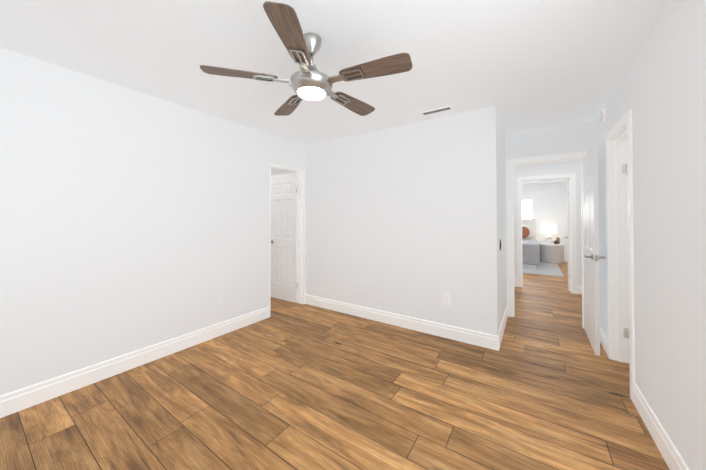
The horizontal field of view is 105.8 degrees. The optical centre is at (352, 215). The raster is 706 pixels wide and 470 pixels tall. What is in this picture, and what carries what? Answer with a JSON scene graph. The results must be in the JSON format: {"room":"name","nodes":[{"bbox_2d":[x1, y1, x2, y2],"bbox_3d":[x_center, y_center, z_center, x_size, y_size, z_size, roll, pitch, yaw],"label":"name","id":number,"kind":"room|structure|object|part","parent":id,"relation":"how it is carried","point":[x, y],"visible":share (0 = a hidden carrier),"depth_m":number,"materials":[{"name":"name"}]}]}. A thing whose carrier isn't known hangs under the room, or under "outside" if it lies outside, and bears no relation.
{"room":"bedroom","nodes":[
{"label":"bedroom","id":0,"kind":"room"},
{"bbox_2d":[0,47,305,395],"bbox_3d":[-1.813,0.118,2.632,0.120,2.440,3.935,0,-1,34],"label":"wall","id":1,"kind":"structure","parent":0,"point":[131,220],"depth_m":2.24,"materials":[{"name":"white paint"}]},
{"bbox_2d":[0,306,269,417],"bbox_3d":[-1.939,1.263,2.311,0.014,0.140,2.982,0,-1,34],"label":"baseboard","id":2,"kind":"structure","parent":1,"relation":"attached to","point":[24,398],"depth_m":2.22,"materials":[{"name":"white wood"}]},
{"bbox_2d":[271,172,297,302],"bbox_3d":[-1.123,0.340,4.305,0.626,2.018,0.167,0,-1,32],"label":"room door","id":3,"kind":"structure","parent":1,"relation":"in","point":[284,236],"depth_m":4.27,"materials":[{"name":"white painted wood"},{"name":"brushed nickel"}]},
{"bbox_2d":[269,163,304,308],"bbox_3d":[-0.985,0.305,3.872,0.136,2.095,0.750,0,-1,34],"label":"door frame","id":4,"kind":"structure","parent":1,"relation":"attached to","point":[301,173],"depth_m":4.11,"materials":[{"name":"white wood"}]},
{"bbox_2d":[271,170,293,174],"bbox_3d":[-1.102,0.156,5.906,2.360,2.440,0.120,0,-1,34],"label":"wall","id":5,"kind":"structure","parent":0,"point":[278,172],"depth_m":6.23,"materials":[{"name":"white paint"}]},
{"bbox_2d":[0,260,669,469],"bbox_3d":[1.362,1.414,4.895,8.000,0.100,11.360,0,-1,34],"label":"floor","id":6,"kind":"structure","parent":0,"point":[287,385],"depth_m":1.87,"materials":[{"name":"brown wood"}]},
{"bbox_2d":[523,261,563,276],"bbox_3d":[4.405,1.390,7.596,2.330,0.011,2.340,0,-1,34],"label":"rug","id":7,"kind":"object","parent":6,"relation":"on","point":[548,269],"visible":0.21,"depth_m":6.67,"materials":[{"name":"white fabric"}]},
{"bbox_2d":[522,219,538,268],"bbox_3d":[4.681,0.745,8.093,1.540,1.288,2.000,0,-1,34],"label":"bed","id":8,"kind":"object","parent":7,"relation":"on","point":[530,250],"visible":0.35,"depth_m":7.02,"materials":[{"name":"white fabric"}]},
{"bbox_2d":[539,242,564,262],"bbox_3d":[5.962,1.112,8.021,0.620,0.553,0.620,0,-1,34],"label":"nightstand","id":9,"kind":"object","parent":7,"relation":"on","point":[551,253],"visible":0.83,"depth_m":7.79,"materials":[{"name":"white wood"}]},
{"bbox_2d":[541,224,556,242],"bbox_3d":[5.923,0.555,8.078,0.390,0.560,0.390,0,-1,34],"label":"lamp","id":10,"kind":"object","parent":9,"relation":"on","point":[549,229],"visible":1,"depth_m":7.97,"materials":[{"name":"white ceramic"}]},
{"bbox_3d":[5.923,0.405,8.080,0.390,0.260,0.390,0,-1,34],"label":"lamp shade","id":11,"kind":"part","parent":10,"relation":"part of","materials":[{"name":"white fabric"}]},
{"bbox_2d":[0,0,669,183],"bbox_3d":[1.362,-1.126,4.924,8.000,0.100,11.360,0,-1,34],"label":"ceiling","id":12,"kind":"structure","parent":0,"point":[526,65],"depth_m":1.82,"materials":[{"name":"white paint"}]},
{"bbox_2d":[200,1,411,115],"bbox_3d":[-0.232,-0.931,1.706,1.206,0.363,1.186,0,-1,34],"label":"fan","id":13,"kind":"object","parent":12,"relation":"hanging from","point":[309,81],"visible":1,"depth_m":1.56,"materials":[{"name":"brown wood"}]},
{"bbox_3d":[-0.665,-0.839,1.584,0.420,0.006,0.136,0,10,-14],"label":"blade","id":14,"kind":"part","parent":13,"relation":"part of","materials":[{"name":"brown wood"}]},
{"bbox_3d":[-0.481,-0.823,1.633,0.240,0.026,0.080,0,10,-14],"label":"arm","id":15,"kind":"part","parent":13,"relation":"part of"},
{"label":"blade","id":16,"kind":"part","parent":13,"relation":"part of","materials":[{"name":"brown wood"}]},
{"label":"blade","id":17,"kind":"part","parent":13,"relation":"part of","materials":[{"name":"brown wood"}]},
{"bbox_3d":[-0.381,-0.820,1.878,0.080,0.026,0.240,-13,6,-32],"label":"arm","id":18,"kind":"part","parent":13,"relation":"part of"},
{"bbox_3d":[-0.280,-0.825,1.462,0.080,0.026,0.240,11,0,4],"label":"arm","id":19,"kind":"part","parent":13,"relation":"part of"},
{"bbox_3d":[-0.117,-0.820,1.858,0.080,0.026,0.240,-15,-10,39],"label":"arm","id":20,"kind":"part","parent":13,"relation":"part of"},
{"bbox_3d":[-0.055,-0.823,1.601,0.240,0.026,0.080,0,-12,22],"label":"arm","id":21,"kind":"part","parent":13,"relation":"part of"},
{"label":"blade","id":22,"kind":"part","parent":13,"relation":"part of","materials":[{"name":"brown wood"}]},
{"bbox_3d":[0.123,-0.840,1.533,0.420,0.006,0.136,0,-12,22],"label":"blade","id":23,"kind":"part","parent":13,"relation":"part of","materials":[{"name":"brown wood"}]},
{"bbox_2d":[420,105,452,115],"bbox_3d":[0.874,-1.096,2.804,0.320,0.008,0.105,0,-1,34],"label":"ceiling vent","id":24,"kind":"object","parent":12,"relation":"in","point":[437,110],"visible":1,"depth_m":2.79,"materials":[{"name":"white plastic"}]},
{"bbox_2d":[306,106,506,335],"bbox_3d":[0.668,0.132,3.867,2.614,2.440,1.125,0,-1,34],"label":"wall block","id":25,"kind":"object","parent":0,"point":[408,220],"visible":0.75,"depth_m":3.16,"materials":[{"name":"white paint"}]},
{"bbox_2d":[304,294,499,350],"bbox_3d":[0.351,1.276,3.372,2.628,0.140,0.027,0,-1,34],"label":"baseboard","id":26,"kind":"structure","parent":25,"relation":"attached to","point":[472,337],"depth_m":3.14,"materials":[{"name":"white wood"}]},
{"bbox_2d":[444,294,449,304],"bbox_3d":[1.032,0.921,2.929,0.070,0.115,0.008,0,-1,34],"label":"electrical outlet","id":27,"kind":"object","parent":25,"relation":"attached to","point":[446,299],"visible":1,"depth_m":2.93,"materials":[{"name":"white plastic"}]},
{"bbox_2d":[498,306,507,344],"bbox_3d":[1.764,1.273,3.130,0.014,0.140,1.100,0,-1,34],"label":"baseboard","id":28,"kind":"structure","parent":25,"relation":"attached to","point":[501,331],"depth_m":3.05,"materials":[{"name":"white wood"}]},
{"bbox_2d":[522,181,567,256],"bbox_3d":[5.474,0.190,8.855,3.750,2.440,0.120,0,-1,34],"label":"wall","id":29,"kind":"structure","parent":0,"point":[549,203],"depth_m":8.33,"materials":[{"name":"white paint"}]},
{"bbox_2d":[522,199,531,218],"bbox_3d":[5.308,-0.204,8.972,1.170,0.630,0.080,0,-1,34],"label":"window","id":30,"kind":"structure","parent":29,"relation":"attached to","point":[527,209],"depth_m":8.72,"materials":[{"name":"white glass"}]},
{"bbox_2d":[514,160,581,285],"bbox_3d":[3.315,0.147,5.125,4.640,2.440,0.120,0,-1,34],"label":"wall","id":31,"kind":"structure","parent":0,"point":[558,168],"depth_m":4.80,"materials":[{"name":"white paint"}]},
{"bbox_2d":[514,279,517,286],"bbox_3d":[2.558,1.301,5.541,1.465,0.140,0.014,0,-1,34],"label":"baseboard","id":32,"kind":"structure","parent":31,"relation":"attached to","point":[515,280],"depth_m":5.14,"materials":[{"name":"white wood"}]},
{"bbox_2d":[564,179,569,290],"bbox_3d":[4.115,0.349,5.096,0.147,2.018,0.746,-1,-1,38],"label":"bedroom door","id":33,"kind":"structure","parent":31,"relation":"in","point":[568,215],"depth_m":4.81,"materials":[{"name":"white wood"}]},
{"bbox_2d":[577,286,581,293],"bbox_3d":[4.495,1.286,4.236,1.465,0.140,0.014,0,-1,34],"label":"baseboard","id":34,"kind":"structure","parent":31,"relation":"attached to","point":[579,288],"depth_m":4.62,"materials":[{"name":"white wood"}]},
{"bbox_2d":[506,122,593,305],"bbox_3d":[2.471,0.127,3.403,1.136,2.440,0.120,0,-1,34],"label":"wall","id":35,"kind":"structure","parent":0,"point":[575,138],"depth_m":3.35,"materials":[{"name":"white paint"}]},
{"bbox_2d":[507,152,586,327],"bbox_3d":[2.461,0.299,3.407,0.850,2.095,0.150,0,-1,34],"label":"door frame","id":36,"kind":"structure","parent":35,"relation":"attached to","point":[570,156],"depth_m":3.58,"materials":[{"name":"white wood"}]},
{"bbox_2d":[594,0,705,469],"bbox_3d":[1.479,0.100,1.021,0.120,2.440,4.940,0,-1,34],"label":"wall","id":37,"kind":"structure","parent":0,"point":[659,90],"depth_m":1.40,"materials":[{"name":"white paint"}]},
{"bbox_2d":[583,143,605,355],"bbox_3d":[2.530,0.324,2.846,0.147,2.018,0.726,0,-1,35],"label":"bedroom door","id":38,"kind":"structure","parent":37,"relation":"in","point":[592,257],"depth_m":2.68,"materials":[{"name":"painted wood"},{"name":"brushed nickel"}]},
{"bbox_2d":[599,108,605,121],"bbox_3d":[2.475,-0.992,2.653,0.038,0.132,0.132,0,-1,34],"label":"smoke detector","id":39,"kind":"object","parent":37,"relation":"attached to","point":[602,115],"visible":1,"depth_m":2.62,"materials":[{"name":"white plastic"}]},
{"bbox_2d":[600,327,607,355],"bbox_3d":[2.614,1.269,2.817,0.020,0.140,0.670,0,-1,34],"label":"baseboard","id":40,"kind":"structure","parent":37,"relation":"attached to","point":[603,339],"depth_m":2.69,"materials":[{"name":"white wood"}]},
{"bbox_2d":[605,109,634,401],"bbox_3d":[2.271,0.286,2.194,0.150,2.095,0.765,0,-1,34],"label":"door frame","id":41,"kind":"structure","parent":37,"relation":"attached to","point":[619,240],"depth_m":2.44,"materials":[{"name":"white wood"}]},
{"bbox_2d":[632,382,688,469],"bbox_3d":[1.064,1.243,0.512,0.014,0.140,3.355,0,-1,34],"label":"baseboard","id":42,"kind":"structure","parent":37,"relation":"attached to","point":[674,461],"depth_m":1.52,"materials":[{"name":"white wood"}]},
{"bbox_3d":[2.747,0.316,2.234,0.641,2.018,0.167,-1,-1,40],"label":"closet door","id":43,"kind":"structure","parent":37,"relation":"in","visible":0},
{"bbox_2d":[622,164,627,337],"bbox_3d":[2.482,0.321,2.434,0.034,1.578,0.003,0,-1,34],"label":"hinge of the closet leaves","id":44,"kind":"object","parent":43,"relation":"attached to","point":[624,172],"visible":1,"depth_m":2.44,"materials":[{"name":"white"}]}
]}

